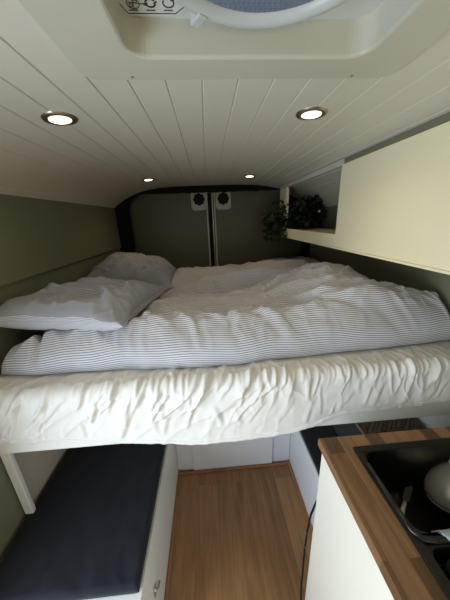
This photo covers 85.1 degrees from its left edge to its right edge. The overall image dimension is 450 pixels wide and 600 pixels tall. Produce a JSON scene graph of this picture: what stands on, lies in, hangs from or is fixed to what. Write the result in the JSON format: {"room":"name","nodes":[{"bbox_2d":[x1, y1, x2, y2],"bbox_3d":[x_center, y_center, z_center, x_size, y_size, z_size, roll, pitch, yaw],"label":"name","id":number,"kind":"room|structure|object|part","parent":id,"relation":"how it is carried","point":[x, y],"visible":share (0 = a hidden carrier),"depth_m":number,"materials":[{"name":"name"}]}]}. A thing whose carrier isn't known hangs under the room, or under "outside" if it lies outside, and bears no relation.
{"room":"vehicle interior","nodes":[
{"label":"vehicle interior","id":0,"kind":"room"},
{"bbox_2d":[0,248,120,561],"bbox_3d":[-0.788,0.551,0.563,0.028,1.660,3.836,-3,18,-3],"label":"wall","id":1,"kind":"structure","parent":0,"point":[13,516],"depth_m":0.94,"materials":[{"name":"green paint"}]},
{"bbox_2d":[14,448,67,504],"bbox_3d":[-0.810,0.584,1.260,0.004,0.440,0.700,-3,18,-3],"label":"board","id":2,"kind":"object","parent":1,"relation":"attached to","point":[37,468],"depth_m":1.03,"materials":[{"name":"beige wood"}]},
{"bbox_2d":[0,194,120,286],"bbox_3d":[-0.851,-0.320,1.176,0.017,0.339,1.910,-3,18,-3],"label":"wall panel","id":3,"kind":"object","parent":1,"relation":"attached to","point":[38,236],"visible":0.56,"depth_m":1.16,"materials":[{"name":"green paint"}]},
{"bbox_2d":[131,193,210,268],"bbox_3d":[-0.486,-0.240,2.309,0.718,1.440,0.076,-3,18,-3],"label":"door","id":4,"kind":"structure","parent":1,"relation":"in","point":[174,228],"depth_m":2.18,"materials":[{"name":"paint"}]},
{"bbox_3d":[-0.229,-0.861,2.121,0.130,0.162,0.016,-3,18,-3],"label":"latch plate","id":5,"kind":"part","parent":4,"relation":"part of","materials":[{"name":"grey plastic"}]},
{"bbox_3d":[-0.224,-0.862,2.100,0.103,0.103,0.028,-3,18,-3],"label":"knob","id":6,"kind":"part","parent":4,"relation":"part of","materials":[{"name":"black plastic"}]},
{"bbox_2d":[0,402,449,513],"bbox_3d":[0.005,0.355,1.659,1.685,0.394,1.578,-3,18,-3],"label":"platform","id":7,"kind":"object","parent":1,"relation":"attached to","point":[7,451],"visible":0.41,"depth_m":0.89,"materials":[{"name":"white paint"}]},
{"bbox_3d":[-0.763,0.667,0.904,0.031,0.334,0.018,-3,18,-3],"label":"leg","id":8,"kind":"part","parent":7,"relation":"part of","materials":[{"name":"white paint"}]},
{"bbox_3d":[0.054,0.440,0.869,1.685,0.061,0.022,-3,18,-3],"label":"rail","id":9,"kind":"part","parent":7,"relation":"part of","materials":[{"name":"white paint"}]},
{"bbox_2d":[0,0,449,207],"bbox_3d":[0.052,-0.286,0.351,1.772,0.259,3.836,-3,18,-3],"label":"ceiling","id":10,"kind":"structure","parent":0,"point":[193,132],"depth_m":0.70,"materials":[{"name":"paint"}]},
{"bbox_2d":[41,111,77,125],"bbox_3d":[-0.423,-0.465,0.628,0.084,0.013,0.084,-3,18,-3],"label":"recessed light","id":11,"kind":"object","parent":10,"relation":"in","point":[58,118],"visible":1,"depth_m":0.62,"materials":[{"name":"silver metal"}]},
{"bbox_2d":[142,178,154,180],"bbox_3d":[-0.495,-0.777,1.581,0.084,0.013,0.084,-3,18,-3],"label":"recessed light","id":12,"kind":"object","parent":10,"relation":"in","point":[145,179],"visible":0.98,"depth_m":1.56,"materials":[{"name":"silver metal"}]},
{"bbox_2d":[18,0,449,79],"bbox_3d":[0.051,-0.361,0.197,0.579,0.062,0.550,-3,18,-3],"label":"ceiling vent","id":13,"kind":"object","parent":10,"relation":"in","point":[103,39],"visible":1,"depth_m":0.39,"materials":[{"name":"plastic"}]},
{"bbox_3d":[-0.099,-0.411,0.315,0.110,0.005,0.107,-3,18,-3],"label":"control panel","id":14,"kind":"part","parent":13,"relation":"part of","materials":[{"name":"plastic"}]},
{"bbox_3d":[0.055,-0.383,0.203,0.386,0.001,0.386,-3,18,-3],"label":"plate","id":15,"kind":"part","parent":13,"relation":"part of","materials":[{"name":"white plastic"}]},
{"bbox_2d":[296,106,327,119],"bbox_3d":[0.237,-0.510,0.671,0.084,0.010,0.084,-3,18,-3],"label":"recessed light","id":16,"kind":"object","parent":10,"relation":"in","point":[311,113],"visible":1,"depth_m":0.66,"materials":[{"name":"silver metal"}]},
{"bbox_2d":[168,460,311,599],"bbox_3d":[0.116,1.301,0.879,1.780,0.030,3.840,-3,18,-3],"label":"floor","id":17,"kind":"structure","parent":0,"point":[239,534],"depth_m":1.21,"materials":[{"name":"brown wood"}]},
{"bbox_2d":[87,444,178,599],"bbox_3d":[-0.529,0.966,1.282,0.518,0.401,1.095,-3,18,-3],"label":"storage bench","id":18,"kind":"object","parent":17,"relation":"on","point":[153,582],"visible":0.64,"depth_m":1.03,"materials":[{"name":"white paint"}]},
{"bbox_2d":[0,444,165,599],"bbox_3d":[-0.544,0.749,1.224,0.490,0.044,1.028,-3,18,-3],"label":"bench cushion","id":19,"kind":"object","parent":18,"relation":"on","point":[87,534],"visible":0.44,"depth_m":0.90,"materials":[{"name":"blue fabric"}]},
{"bbox_3d":[-0.294,0.960,1.298,0.016,0.384,1.095,-3,18,-3],"label":"panel","id":20,"kind":"part","parent":18,"relation":"part of","materials":[{"name":"white paint"}]},
{"bbox_2d":[164,470,180,599],"bbox_3d":[-0.259,1.189,1.194,0.014,0.012,0.740,-3,18,-3],"label":"baseboard","id":21,"kind":"structure","parent":17,"relation":"on","point":[179,471],"depth_m":1.20,"materials":[{"name":"brown wood"}]},
{"bbox_2d":[175,434,289,469],"bbox_3d":[0.040,0.731,1.607,0.708,0.600,0.314,-3,18,-3],"label":"storage cabinet","id":22,"kind":"object","parent":17,"relation":"on","point":[264,450],"visible":0.38,"depth_m":1.52,"materials":[{"name":"white wood"}]},
{"bbox_3d":[0.043,0.791,1.470,0.495,0.548,0.016,-3,18,-3],"label":"door","id":23,"kind":"part","parent":22,"relation":"part of","materials":[{"name":"white wood"}]},
{"bbox_2d":[181,462,287,474],"bbox_3d":[0.063,1.061,1.544,0.680,0.012,0.014,-3,18,-3],"label":"baseboard","id":24,"kind":"structure","parent":17,"relation":"on","point":[280,463],"depth_m":1.54,"materials":[{"name":"brown wood"}]},
{"bbox_2d":[287,460,312,533],"bbox_3d":[0.428,1.120,1.323,0.014,0.012,0.550,-3,18,-3],"label":"baseboard","id":25,"kind":"structure","parent":17,"relation":"on","point":[288,461],"depth_m":1.37,"materials":[{"name":"brown wood"}]},
{"bbox_2d":[289,431,318,526],"bbox_3d":[0.653,0.887,1.448,0.474,0.359,0.900,-3,18,-3],"label":"storage bench","id":26,"kind":"object","parent":17,"relation":"on","point":[306,474],"visible":0.02,"depth_m":1.31,"materials":[{"name":"white wood"}]},
{"bbox_3d":[0.647,0.723,1.394,0.474,0.014,0.900,-3,18,-3],"label":"lid","id":27,"kind":"part","parent":26,"relation":"part of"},
{"bbox_2d":[300,425,338,473],"bbox_3d":[0.645,0.707,1.383,0.465,0.021,0.870,-3,18,-3],"label":"bench cushion","id":28,"kind":"object","parent":26,"relation":"on","point":[310,436],"visible":0.06,"depth_m":1.30,"materials":[{"name":"black fabric"}]},
{"bbox_2d":[332,418,422,436],"bbox_3d":[0.725,0.633,1.208,0.271,0.219,0.335,-3,18,-3],"label":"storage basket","id":29,"kind":"object","parent":28,"relation":"on","point":[361,428],"visible":0.21,"depth_m":1.10,"materials":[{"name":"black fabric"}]},
{"bbox_3d":[0.722,0.535,1.177,0.266,0.013,0.332,-3,18,-3],"label":"woven lid","id":30,"kind":"part","parent":29,"relation":"part of","materials":[{"name":"brown wicker"}]},
{"bbox_2d":[305,454,393,599],"bbox_3d":[0.669,1.062,0.156,0.614,0.836,1.540,-3,18,-3],"label":"base cabinet","id":31,"kind":"object","parent":17,"relation":"on","point":[342,566],"visible":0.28,"depth_m":0.67,"materials":[{"name":"white wood"}]},
{"bbox_2d":[300,499,316,599],"bbox_3d":[0.307,0.966,0.801,0.052,0.640,0.270,0,18,6],"label":"power cable","id":32,"kind":"object","parent":31,"relation":"hanging from","point":[314,505],"visible":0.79,"depth_m":0.92,"materials":[{"name":"black plastic"}]},
{"bbox_2d":[318,427,449,599],"bbox_3d":[0.648,0.651,0.024,0.625,0.028,1.548,-3,18,-3],"label":"countertop","id":33,"kind":"structure","parent":31,"relation":"on","point":[403,569],"depth_m":0.54,"materials":[{"name":"brown wood"}]},
{"bbox_2d":[353,438,449,599],"bbox_3d":[0.617,0.556,0.507,0.468,0.172,0.488,-3,18,-3],"label":"sink","id":34,"kind":"object","parent":33,"relation":"in","point":[393,467],"visible":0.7,"depth_m":0.69,"materials":[{"name":"black metal"}]},
{"bbox_3d":[0.595,0.519,0.632,0.412,0.165,0.190,-3,18,-3],"label":"bowl","id":35,"kind":"part","parent":34,"relation":"part of","materials":[{"name":"black metal"}]},
{"bbox_2d":[400,486,412,514],"bbox_3d":[0.521,0.571,0.704,0.018,0.021,0.148,15,25,41],"label":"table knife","id":36,"kind":"object","parent":34,"relation":"in","point":[407,492],"visible":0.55,"depth_m":0.71,"materials":[{"name":"silver metal"}]},
{"bbox_3d":[0.491,0.585,0.678,0.013,0.013,0.063,16,25,43],"label":"handle","id":37,"kind":"part","parent":36,"relation":"part of","materials":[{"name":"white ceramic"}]},
{"bbox_3d":[0.542,0.560,0.725,0.018,0.014,0.085,16,25,43],"label":"blade","id":38,"kind":"part","parent":36,"relation":"part of","materials":[{"name":"silver metal"}]},
{"bbox_2d":[423,460,449,513],"bbox_3d":[0.650,0.499,0.649,0.196,0.130,0.182,-3,18,-3],"label":"bowl","id":39,"kind":"object","parent":34,"relation":"in","point":[436,480],"visible":0.94,"depth_m":0.66,"materials":[{"name":"white ceramic"}]},
{"bbox_3d":[0.613,0.566,0.402,0.408,0.110,0.233,-3,18,-3],"label":"bowl","id":40,"kind":"part","parent":34,"relation":"part of","materials":[{"name":"black metal"}]},
{"bbox_2d":[431,529,449,540],"bbox_3d":[0.519,0.485,0.492,0.155,0.038,0.068,-3,18,-3],"label":"dishcloth","id":41,"kind":"object","parent":34,"relation":"on","point":[446,532],"visible":1,"depth_m":0.50,"materials":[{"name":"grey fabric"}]},
{"bbox_2d":[207,191,301,266],"bbox_3d":[0.308,-0.286,2.354,0.890,1.440,0.076,-3,18,-3],"label":"door","id":42,"kind":"structure","parent":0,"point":[235,227],"depth_m":2.23,"materials":[{"name":"paint"}]},
{"bbox_3d":[-0.099,-0.546,2.240,0.012,0.835,0.032,-3,18,-3],"label":"seam rod","id":43,"kind":"part","parent":42,"relation":"part of","materials":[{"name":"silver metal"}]},
{"bbox_3d":[-0.015,-0.874,2.133,0.134,0.162,0.016,-3,18,-3],"label":"latch plate","id":44,"kind":"part","parent":42,"relation":"part of","materials":[{"name":"grey plastic"}]},
{"bbox_3d":[-0.015,-0.874,2.111,0.103,0.103,0.028,-3,18,-3],"label":"knob","id":45,"kind":"part","parent":42,"relation":"part of","materials":[{"name":"black plastic"}]},
{"bbox_2d":[309,206,449,340],"bbox_3d":[0.938,0.480,0.669,0.030,1.600,3.836,-3,18,-3],"label":"wall","id":46,"kind":"structure","parent":0,"point":[379,270],"depth_m":1.32,"materials":[{"name":"green paint"}]},
{"bbox_2d":[115,185,309,256],"bbox_3d":[-0.068,-0.556,2.196,1.705,0.880,0.077,-3,18,-3],"label":"trim","id":47,"kind":"structure","parent":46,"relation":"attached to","point":[123,212],"depth_m":2.06,"materials":[{"name":"black plastic"}]},
{"bbox_2d":[280,112,449,274],"bbox_3d":[0.716,-0.266,0.600,0.330,0.382,3.000,-3,18,-3],"label":"upper cabinet","id":48,"kind":"object","parent":46,"relation":"attached to","point":[394,201],"visible":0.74,"depth_m":0.77,"materials":[{"name":"paint"}]},
{"bbox_3d":[0.462,-0.715,1.923,0.018,0.290,0.175,-3,18,-3],"label":"corner post","id":49,"kind":"part","parent":48,"relation":"part of","materials":[{"name":"beige wood"}]},
{"bbox_2d":[260,195,326,241],"bbox_3d":[0.526,-0.620,1.893,0.550,0.349,0.298,-3,18,-3],"label":"trailing ivy","id":50,"kind":"object","parent":48,"relation":"on","point":[305,211],"visible":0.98,"depth_m":1.86,"materials":[{"name":"plant"}]},
{"bbox_3d":[0.622,-0.677,2.032,0.308,0.158,0.016,-3,18,-3],"label":"panel","id":51,"kind":"part","parent":48,"relation":"part of","materials":[{"name":"green paint"}]},
{"bbox_3d":[0.484,-0.745,1.509,0.017,0.025,0.945,-3,18,-3],"label":"rail","id":52,"kind":"part","parent":48,"relation":"part of","materials":[{"name":"paint"}]},
{"bbox_2d":[297,228,335,233],"bbox_3d":[0.658,-0.447,1.612,0.310,0.015,0.920,-3,18,-3],"label":"shelf","id":53,"kind":"object","parent":48,"relation":"attached to","point":[313,230],"depth_m":1.58,"materials":[{"name":"beige wood"}]},
{"bbox_2d":[303,219,313,228],"bbox_3d":[0.658,-0.607,1.950,0.088,0.075,0.088,-3,18,-3],"label":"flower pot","id":54,"kind":"object","parent":53,"relation":"on","point":[310,221],"depth_m":1.92,"materials":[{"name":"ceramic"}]},
{"bbox_3d":[0.596,-0.103,0.146,0.016,0.351,2.055,-3,18,-3],"label":"panel","id":55,"kind":"part","parent":48,"relation":"part of","materials":[{"name":"beige wood"}]},
{"bbox_3d":[0.598,-0.276,0.089,0.018,0.033,2.055,-3,18,-3],"label":"scribe rail","id":56,"kind":"part","parent":48,"relation":"part of","materials":[{"name":"green paint"}]},
{"bbox_2d":[413,415,449,428],"bbox_3d":[0.883,0.493,1.336,0.006,0.440,0.900,-3,18,-3],"label":"board","id":57,"kind":"object","parent":46,"relation":"attached to","point":[439,421],"depth_m":1.05,"materials":[{"name":"white paint"}]},
{"bbox_3d":[0.001,0.087,1.580,1.667,0.163,1.540,-3,18,-3],"label":"mattress","id":58,"kind":"object","parent":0,"visible":0},
{"bbox_2d":[0,299,449,444],"bbox_3d":[0.009,0.127,1.538,1.677,0.280,1.565,-3,18,-3],"label":"sheet","id":59,"kind":"object","parent":58,"relation":"on","point":[274,397],"visible":0.68,"depth_m":0.82,"materials":[{"name":"white fabric"}]},
{"bbox_2d":[87,252,176,298],"bbox_3d":[-0.610,-0.197,1.731,0.504,0.287,0.618,-5,18,-8],"label":"pillow","id":60,"kind":"object","parent":59,"relation":"on","point":[156,270],"visible":0.77,"depth_m":1.51,"materials":[{"name":"fabric"}]},
{"bbox_2d":[1,262,449,374],"bbox_3d":[0.030,-0.004,1.132,1.657,0.261,0.696,-3,18,-3],"label":"duvet","id":61,"kind":"object","parent":59,"relation":"on","point":[308,309],"visible":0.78,"depth_m":0.88,"materials":[{"name":"fabric"}]},
{"bbox_2d":[0,277,165,330],"bbox_3d":[-0.577,-0.005,1.058,0.505,0.180,0.539,-1,18,2],"label":"pillow","id":62,"kind":"object","parent":61,"relation":"on","point":[98,303],"visible":0.98,"depth_m":0.85,"materials":[{"name":"fabric"}]},
{"bbox_2d":[159,256,320,298],"bbox_3d":[0.179,-0.205,1.831,1.245,0.193,0.838,-3,18,-3],"label":"duvet","id":63,"kind":"object","parent":59,"relation":"on","point":[230,277],"visible":0.58,"depth_m":1.51,"materials":[{"name":"fabric"}]}
]}

